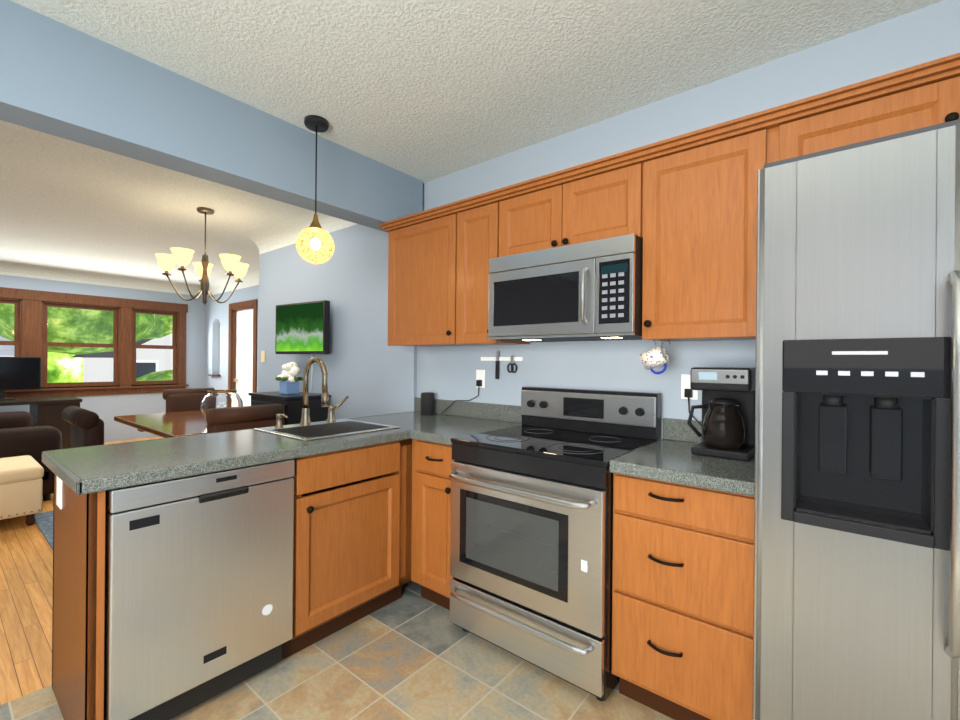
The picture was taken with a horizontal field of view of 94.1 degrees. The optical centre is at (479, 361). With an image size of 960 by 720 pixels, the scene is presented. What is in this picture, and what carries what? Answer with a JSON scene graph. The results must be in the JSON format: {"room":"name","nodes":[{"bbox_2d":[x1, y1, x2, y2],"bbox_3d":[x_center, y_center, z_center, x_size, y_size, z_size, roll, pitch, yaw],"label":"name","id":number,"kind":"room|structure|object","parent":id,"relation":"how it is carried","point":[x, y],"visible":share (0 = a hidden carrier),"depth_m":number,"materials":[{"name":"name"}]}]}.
{"room":"kitchen","nodes":[
{"label":"kitchen","id":0,"kind":"room"},
{"bbox_2d":[0,436,162,704],"bbox_3d":[-3.808,1.272,4.173,6.375,0.060,4.650,1,0,39],"label":"floor","id":1,"kind":"structure","parent":0,"point":[26,581],"depth_m":2.29,"materials":[{"name":"brown wood"}]},
{"bbox_2d":[0,455,43,525],"bbox_3d":[-3.784,1.017,3.395,0.666,0.450,0.606,1,0,39],"label":"storage ottoman","id":2,"kind":"object","parent":1,"relation":"on","point":[21,482],"visible":1,"depth_m":3.35,"materials":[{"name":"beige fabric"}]},
{"bbox_2d":[0,411,61,500],"bbox_3d":[-4.899,0.732,4.231,2.000,1.000,1.160,1,0,39],"label":"leather sofa","id":3,"kind":"object","parent":1,"relation":"on","point":[21,434],"visible":0.69,"depth_m":3.94,"materials":[{"name":"black leather"}]},
{"bbox_2d":[0,396,81,448],"bbox_3d":[-5.952,0.853,5.593,0.750,0.740,1.350,1,0,39],"label":"desk","id":4,"kind":"object","parent":1,"relation":"on","point":[45,411],"visible":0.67,"depth_m":5.70,"materials":[{"name":"black wood"}]},
{"bbox_2d":[0,357,40,399],"bbox_3d":[-6.059,0.207,5.652,0.180,0.549,0.720,1,0,39],"label":"monitor","id":5,"kind":"object","parent":4,"relation":"on","point":[20,373],"visible":1,"depth_m":5.74,"materials":[{"name":"black plastic"}]},
{"bbox_2d":[35,511,52,548],"bbox_3d":[-2.406,1.249,3.634,1.870,0.010,1.580,1,0,39],"label":"area rug","id":6,"kind":"object","parent":1,"relation":"on","point":[44,521],"visible":0.06,"depth_m":3.40,"materials":[{"name":"fabric"}]},
{"bbox_2d":[61,406,103,447],"bbox_3d":[-2.421,0.776,3.031,0.499,0.956,0.561,1,0,39],"label":"dining chair","id":7,"kind":"object","parent":6,"relation":"on","point":[86,428],"visible":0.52,"depth_m":2.74,"materials":[{"name":"black"}]},
{"bbox_2d":[114,410,206,437],"bbox_3d":[-2.390,0.869,3.714,1.550,0.770,0.720,1,0,39],"label":"dining table","id":8,"kind":"object","parent":6,"relation":"on","point":[174,424],"visible":0.33,"depth_m":3.56,"materials":[{"name":"brown wood"}]},
{"bbox_2d":[201,390,242,418],"bbox_3d":[-2.096,0.359,3.634,0.300,0.255,0.300,1,0,39],"label":"bowl","id":9,"kind":"object","parent":8,"relation":"on","point":[212,399],"visible":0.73,"depth_m":3.53,"materials":[{"name":"silver metal"}]},
{"bbox_2d":[162,388,214,412],"bbox_3d":[-3.014,0.771,4.762,0.561,0.956,0.499,1,0,39],"label":"dining chair","id":10,"kind":"object","parent":1,"relation":"on","point":[181,400],"visible":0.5,"depth_m":4.80,"materials":[{"name":"brown"}]},
{"bbox_2d":[206,404,283,432],"bbox_3d":[-1.787,0.781,3.225,0.561,0.956,0.499,1,0,39],"label":"dining chair","id":11,"kind":"object","parent":1,"relation":"on","point":[235,418],"visible":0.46,"depth_m":3.02,"materials":[{"name":"black"}]},
{"bbox_2d":[248,391,330,424],"bbox_3d":[-1.670,0.768,3.878,0.690,0.985,0.400,1,0,39],"label":"sideboard","id":12,"kind":"object","parent":1,"relation":"on","point":[292,404],"visible":0.19,"depth_m":3.69,"materials":[{"name":"black wood"}]},
{"bbox_2d":[275,362,302,393],"bbox_3d":[-1.649,0.137,3.865,0.291,0.276,0.181,1,0,39],"label":"potted plant","id":13,"kind":"object","parent":12,"relation":"on","point":[291,371],"visible":1,"depth_m":3.81,"materials":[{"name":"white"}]},
{"bbox_2d":[0,274,204,441],"bbox_3d":[-6.350,-0.055,6.180,0.120,2.550,4.750,1,0,39],"label":"wall","id":14,"kind":"structure","parent":0,"point":[106,408],"depth_m":7.07,"materials":[{"name":"blue paint"}]},
{"bbox_2d":[0,287,188,397],"bbox_3d":[-5.936,-0.247,6.632,0.190,1.500,2.792,1,0,39],"label":"window","id":15,"kind":"structure","parent":14,"relation":"in","point":[30,309],"depth_m":6.79,"materials":[{"name":"brown wood"}]},
{"bbox_2d":[205,285,258,391],"bbox_3d":[-3.300,-0.029,6.693,3.970,2.550,0.190,1,0,39],"label":"wall","id":16,"kind":"structure","parent":0,"point":[216,340],"depth_m":7.50,"materials":[{"name":"blue paint"}]},
{"bbox_2d":[228,299,257,405],"bbox_3d":[-3.666,0.153,6.990,0.970,2.180,0.148,1,0,39],"label":"door","id":17,"kind":"structure","parent":16,"relation":"attached to","point":[242,357],"depth_m":7.03,"materials":[{"name":"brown wood"}]},
{"bbox_2d":[0,581,673,719],"bbox_3d":[-0.341,1.302,0.812,3.245,0.060,3.800,1,0,39],"label":"floor","id":18,"kind":"structure","parent":0,"point":[411,653],"depth_m":1.75,"materials":[{"name":"beige tile"}]},
{"bbox_2d":[103,459,294,719],"bbox_3d":[-1.182,0.829,1.787,0.614,0.872,0.592,1,0,39],"label":"dishwasher","id":19,"kind":"object","parent":18,"relation":"on","point":[198,606],"visible":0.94,"depth_m":1.55,"materials":[{"name":"silver metal"}]},
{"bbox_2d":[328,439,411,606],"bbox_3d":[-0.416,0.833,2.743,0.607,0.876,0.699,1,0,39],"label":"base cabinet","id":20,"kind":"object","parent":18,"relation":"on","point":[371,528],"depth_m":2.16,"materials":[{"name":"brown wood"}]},
{"bbox_2d":[41,401,468,494],"bbox_3d":[-0.810,0.324,2.262,0.690,0.142,1.948,1,0,39],"label":"countertop","id":21,"kind":"structure","parent":20,"relation":"on","point":[89,469],"depth_m":1.73,"materials":[{"name":"stone"}]},
{"bbox_2d":[275,357,348,427],"bbox_3d":[-0.866,0.160,2.459,0.246,0.373,0.436,1,0,39],"label":"kitchen faucet","id":22,"kind":"object","parent":21,"relation":"on","point":[305,418],"visible":1,"depth_m":2.46,"materials":[{"name":"silver metal"}]},
{"bbox_2d":[254,419,399,440],"bbox_3d":[-0.801,0.442,2.363,0.505,0.190,0.550,1,0,39],"label":"sink basin","id":23,"kind":"object","parent":21,"relation":"in","point":[324,429],"visible":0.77,"depth_m":2.46,"materials":[{"name":"metal"}]},
{"bbox_2d":[415,397,454,404],"bbox_3d":[-0.409,0.325,2.780,0.360,0.138,0.639,1,0,39],"label":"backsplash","id":24,"kind":"structure","parent":20,"relation":"on","point":[417,400],"depth_m":3.18,"materials":[{"name":"laminate"}]},
{"bbox_2d":[412,439,453,609],"bbox_3d":[-0.036,0.837,2.481,0.314,0.876,0.628,1,0,39],"label":"base cabinet","id":25,"kind":"object","parent":18,"relation":"on","point":[431,462],"depth_m":2.26,"materials":[{"name":"brown wood"}]},
{"bbox_2d":[413,402,526,445],"bbox_3d":[-0.025,0.331,2.460,0.280,0.142,0.649,1,0,39],"label":"countertop","id":26,"kind":"structure","parent":25,"relation":"on","point":[475,417],"depth_m":2.67,"materials":[{"name":"stone"}]},
{"bbox_2d":[421,392,434,414],"bbox_3d":[-0.355,0.282,3.033,0.094,0.148,0.094,1,0,39],"label":"speaker","id":27,"kind":"object","parent":26,"relation":"on","point":[427,403],"visible":1,"depth_m":2.99},
{"bbox_2d":[449,386,660,700],"bbox_3d":[0.338,0.711,2.083,0.762,1.135,0.717,1,0,39],"label":"range","id":28,"kind":"object","parent":18,"relation":"on","point":[531,548],"visible":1,"depth_m":1.84,"materials":[{"name":"silver metal"}]},
{"bbox_2d":[612,473,753,719],"bbox_3d":[0.862,0.845,1.751,0.469,0.876,0.628,1,0,39],"label":"base cabinet","id":29,"kind":"object","parent":18,"relation":"on","point":[683,580],"depth_m":1.50,"materials":[{"name":"brown wood"}]},
{"bbox_2d":[609,418,754,496],"bbox_3d":[0.860,0.339,1.743,0.470,0.142,0.649,1,0,39],"label":"countertop","id":30,"kind":"structure","parent":29,"relation":"on","point":[670,457],"depth_m":1.60,"materials":[{"name":"stone"}]},
{"bbox_2d":[687,367,755,460],"bbox_3d":[0.988,0.195,1.810,0.225,0.345,0.278,1,0,39],"label":"coffee maker","id":31,"kind":"object","parent":30,"relation":"on","point":[727,406],"visible":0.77,"depth_m":1.73,"materials":[{"name":"black plastic"}]},
{"bbox_2d":[752,119,959,719],"bbox_3d":[1.317,0.378,1.192,0.912,1.817,0.871,1,0,39],"label":"refrigerator","id":32,"kind":"object","parent":18,"relation":"on","point":[856,610],"visible":1,"depth_m":1.06,"materials":[{"name":"grey metal"}]},
{"bbox_2d":[0,0,943,284],"bbox_3d":[-2.557,-1.327,3.112,9.820,0.060,4.750,1,0,39],"label":"ceiling","id":33,"kind":"structure","parent":0,"point":[426,90],"depth_m":2.01,"materials":[{"name":"white paint"}]},
{"bbox_2d":[0,210,355,295],"bbox_3d":[-3.859,-1.229,4.167,6.270,0.160,4.550,1,0,39],"label":"crown molding","id":34,"kind":"structure","parent":33,"relation":"attached to","point":[284,233],"depth_m":6.29,"materials":[{"name":"white paint"}]},
{"bbox_2d":[155,207,248,304],"bbox_3d":[-2.325,-0.890,3.820,0.692,0.810,0.672,1,0,39],"label":"dining chandelier","id":35,"kind":"object","parent":33,"relation":"hanging from","point":[182,257],"visible":1,"depth_m":3.72,"materials":[{"name":"beige glass"}]},
{"bbox_2d":[296,115,333,263],"bbox_3d":[-0.874,-0.902,2.381,0.193,0.760,0.193,1,0,39],"label":"pendant lamp","id":36,"kind":"object","parent":33,"relation":"hanging from","point":[314,243],"visible":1,"depth_m":2.33,"materials":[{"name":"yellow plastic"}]},
{"bbox_2d":[258,0,959,440],"bbox_3d":[-0.068,-0.001,2.963,5.750,2.550,0.130,1,0,39],"label":"wall","id":37,"kind":"structure","parent":0,"point":[919,36],"depth_m":2.57,"materials":[{"name":"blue paint"}]},
{"bbox_2d":[0,0,422,232],"bbox_3d":[-1.632,-1.104,1.793,0.180,0.370,3.670,1,0,39],"label":"header","id":38,"kind":"object","parent":37,"relation":"attached to","point":[59,79],"visible":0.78,"depth_m":1.99,"materials":[{"name":"blue paint"}]},
{"bbox_2d":[261,351,264,361],"bbox_3d":[-2.259,-0.055,4.652,0.080,0.120,0.008,1,0,39],"label":"switch plate","id":39,"kind":"object","parent":37,"relation":"attached to","point":[262,356],"visible":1,"depth_m":4.64,"materials":[{"name":"beige plastic"}]},
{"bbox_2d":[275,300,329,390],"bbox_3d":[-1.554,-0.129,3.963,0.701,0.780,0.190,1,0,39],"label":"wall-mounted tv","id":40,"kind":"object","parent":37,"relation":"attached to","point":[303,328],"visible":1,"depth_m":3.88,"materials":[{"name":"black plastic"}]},
{"bbox_2d":[383,201,480,346],"bbox_3d":[-0.250,-0.498,2.860,0.671,0.782,0.322,1,0,39],"label":"upper cabinet","id":41,"kind":"object","parent":37,"relation":"attached to","point":[425,250],"depth_m":2.72,"materials":[{"name":"brown wood"}]},
{"bbox_2d":[441,370,484,413],"bbox_3d":[-0.111,0.198,2.902,0.317,0.297,0.039,1,0,27],"label":"outlet","id":42,"kind":"object","parent":37,"relation":"attached to","point":[480,374],"depth_m":2.85,"materials":[{"name":"white plastic"}]},
{"bbox_2d":[463,193,529,344],"bbox_3d":[0.056,-0.495,2.611,0.361,0.782,0.322,1,0,39],"label":"upper cabinet","id":43,"kind":"object","parent":37,"relation":"attached to","point":[480,214],"depth_m":2.47,"materials":[{"name":"brown wood"}]},
{"bbox_2d":[481,351,523,378],"bbox_3d":[0.129,0.019,2.738,0.320,0.175,0.030,1,0,39],"label":"rail","id":44,"kind":"object","parent":37,"relation":"attached to","point":[497,359],"visible":0.94,"depth_m":2.74,"materials":[{"name":"white plastic"}]},
{"bbox_2d":[499,149,642,256],"bbox_3d":[0.493,-0.709,2.258,0.760,0.347,0.322,1,0,39],"label":"upper cabinet","id":45,"kind":"object","parent":37,"relation":"attached to","point":[604,199],"depth_m":2.09,"materials":[{"name":"brown wood"}]},
{"bbox_2d":[488,234,642,341],"bbox_3d":[0.449,-0.320,2.209,0.754,0.418,0.449,1,0,39],"label":"over-the-range microwave","id":46,"kind":"object","parent":45,"relation":"attached to","point":[588,291],"visible":1,"depth_m":2.02,"materials":[{"name":"silver metal"}]},
{"bbox_2d":[681,374,701,425],"bbox_3d":[0.987,0.187,2.033,0.039,0.258,0.149,0,0,-39],"label":"outlet","id":47,"kind":"object","parent":37,"relation":"attached to","point":[687,392],"depth_m":2.07,"materials":[{"name":"white plastic"}]},
{"bbox_2d":[641,109,782,344],"bbox_3d":[0.972,-0.487,1.868,0.480,0.782,0.322,1,0,39],"label":"upper cabinet","id":48,"kind":"object","parent":37,"relation":"attached to","point":[684,207],"depth_m":1.75,"materials":[{"name":"brown wood"}]},
{"bbox_2d":[640,345,668,373],"bbox_3d":[0.770,-0.010,1.974,0.118,0.128,0.082,1,0,39],"label":"mug","id":49,"kind":"object","parent":48,"relation":"hanging from","point":[654,357],"visible":1,"depth_m":1.95,"materials":[{"name":"white ceramic"}]},
{"bbox_2d":[783,57,959,159],"bbox_3d":[1.518,-0.723,1.426,0.920,0.302,0.322,1,0,39],"label":"upper cabinet","id":50,"kind":"object","parent":37,"relation":"attached to","point":[914,99],"depth_m":1.42,"materials":[{"name":"brown wood"}]},
{"label":"outside","id":51,"kind":"structure","parent":0,"visible":0},
{"bbox_2d":[0,303,172,382],"bbox_3d":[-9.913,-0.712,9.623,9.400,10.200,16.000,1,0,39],"label":"window panes","id":52,"kind":"object","parent":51,"point":[89,374],"depth_m":10.92,"materials":[{"name":"clear glass"}]}
]}

